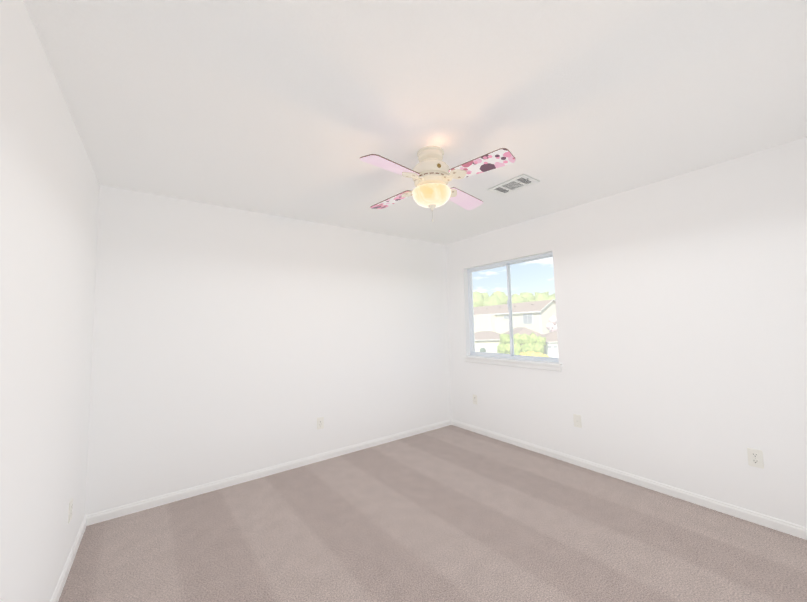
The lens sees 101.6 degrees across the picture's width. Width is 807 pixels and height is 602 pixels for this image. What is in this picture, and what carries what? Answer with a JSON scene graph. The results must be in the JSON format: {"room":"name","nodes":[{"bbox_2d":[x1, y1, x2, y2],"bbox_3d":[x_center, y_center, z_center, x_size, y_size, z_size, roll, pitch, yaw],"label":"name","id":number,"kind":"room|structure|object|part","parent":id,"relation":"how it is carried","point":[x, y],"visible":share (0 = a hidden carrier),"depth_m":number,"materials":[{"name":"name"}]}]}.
{"room":"empty bedroom","nodes":[
{"label":"empty bedroom","id":0,"kind":"room"},
{"bbox_2d":[0,0,99,601],"bbox_3d":[-1.244,0.220,0.903,0.140,2.440,3.850,2,-5,-36],"label":"wall","id":1,"kind":"structure","parent":0,"point":[49,196],"depth_m":1.33,"materials":[{"name":"white paint"}]},
{"bbox_2d":[50,514,89,601],"bbox_3d":[-1.156,1.403,0.863,0.012,0.070,3.570,2,-5,-36],"label":"baseboard","id":2,"kind":"structure","parent":1,"relation":"attached to","point":[86,521],"depth_m":1.87,"materials":[{"name":"white wood"}]},
{"bbox_2d":[68,498,72,523],"bbox_3d":[-1.903,1.198,1.881,0.008,0.115,0.070,2,-5,-36],"label":"electrical outlet","id":3,"kind":"object","parent":1,"relation":"attached to","point":[70,510],"visible":0.98,"depth_m":1.86,"materials":[{"name":"white plastic"}]},
{"bbox_2d":[85,185,450,514],"bbox_3d":[-0.857,0.397,3.488,3.840,2.440,0.140,2,-5,-36],"label":"wall","id":4,"kind":"structure","parent":0,"point":[228,342],"depth_m":2.97,"materials":[{"name":"white paint"}]},
{"bbox_2d":[90,420,449,524],"bbox_3d":[-0.781,1.574,3.345,3.510,0.070,0.012,2,-5,-36],"label":"baseboard","id":5,"kind":"structure","parent":4,"relation":"attached to","point":[116,512],"depth_m":2.88,"materials":[{"name":"white wood"}]},
{"bbox_2d":[317,417,323,429],"bbox_3d":[-0.842,1.238,3.332,0.070,0.115,0.008,2,-5,-36],"label":"electrical outlet","id":6,"kind":"object","parent":4,"relation":"attached to","point":[320,422],"visible":1,"depth_m":3.33,"materials":[{"name":"white plastic"}]},
{"bbox_2d":[23,0,806,244],"bbox_3d":[0.215,-1.011,2.093,3.840,0.120,3.850,2,-5,-36],"label":"ceiling","id":7,"kind":"structure","parent":0,"point":[295,109],"depth_m":1.58,"materials":[{"name":"white paint"}]},
{"bbox_2d":[360,146,514,221],"bbox_3d":[0.178,-0.725,2.090,0.830,0.450,0.830,-1,-4,-1],"label":"ceiling fan","id":8,"kind":"object","parent":7,"relation":"hanging from","point":[431,174],"visible":1,"depth_m":1.99,"materials":[{"name":"beige"}]},
{"bbox_3d":[0.179,-0.651,2.084,0.246,0.098,0.246,2,-5,-36],"label":"lamp shade","id":9,"kind":"part","parent":8,"relation":"part of","materials":[{"name":"white glass"}]},
{"bbox_2d":[487,174,539,195],"bbox_3d":[0.874,-0.908,2.628,0.215,0.038,0.335,2,-5,-36],"label":"ceiling vent","id":10,"kind":"object","parent":7,"relation":"in","point":[517,183],"visible":0.98,"depth_m":2.62,"materials":[{"name":"white metal"}]},
{"bbox_2d":[58,425,806,601],"bbox_3d":[0.273,1.542,1.909,3.840,0.120,3.850,2,-5,-36],"label":"floor","id":11,"kind":"structure","parent":0,"point":[451,513],"depth_m":2.04,"materials":[{"name":"carpet"}]},
{"bbox_2d":[446,137,806,526],"bbox_3d":[1.732,0.310,3.099,0.140,2.440,3.850,2,-5,-36],"label":"wall","id":12,"kind":"structure","parent":0,"point":[681,309],"depth_m":2.51,"materials":[{"name":"white paint"}]},
{"bbox_2d":[473,394,476,404],"bbox_3d":[0.887,1.223,4.082,0.008,0.115,0.070,2,-5,-36],"label":"outlet","id":13,"kind":"object","parent":12,"relation":"attached to","point":[474,399],"visible":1,"depth_m":4.08,"materials":[{"name":"white plastic"}]},
{"bbox_2d":[463,252,561,371],"bbox_3d":[1.201,0.136,3.800,0.172,1.207,1.290,2,-5,-36],"label":"window","id":14,"kind":"structure","parent":12,"relation":"in","point":[507,264],"depth_m":3.80,"materials":[{"name":"white plastic"}]},
{"bbox_2d":[573,414,581,427],"bbox_3d":[1.626,1.124,3.079,0.015,0.115,0.070,2,-5,-36],"label":"outlet","id":15,"kind":"object","parent":12,"relation":"attached to","point":[577,420],"visible":1,"depth_m":3.08,"materials":[{"name":"white plastic"}]},
{"bbox_2d":[450,419,806,539],"bbox_3d":[1.698,1.490,2.969,0.012,0.070,3.570,2,-5,-36],"label":"baseboard","id":16,"kind":"structure","parent":12,"relation":"attached to","point":[786,527],"depth_m":2.55,"materials":[{"name":"white wood"}]},
{"bbox_2d":[747,448,763,468],"bbox_3d":[2.311,1.032,2.160,0.008,0.115,0.070,2,-5,-36],"label":"electrical outlet","id":17,"kind":"object","parent":12,"relation":"attached to","point":[755,457],"visible":1,"depth_m":2.16,"materials":[{"name":"white plastic"}]},
{"label":"outside","id":18,"kind":"structure","parent":0,"visible":0},
{"bbox_2d":[473,291,558,357],"bbox_3d":[48.070,7.561,141.872,300.001,18.437,339.999,-3,-4,19],"label":"scenery","id":19,"kind":"structure","parent":18,"point":[517,323],"depth_m":65.92,"materials":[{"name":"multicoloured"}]}
]}

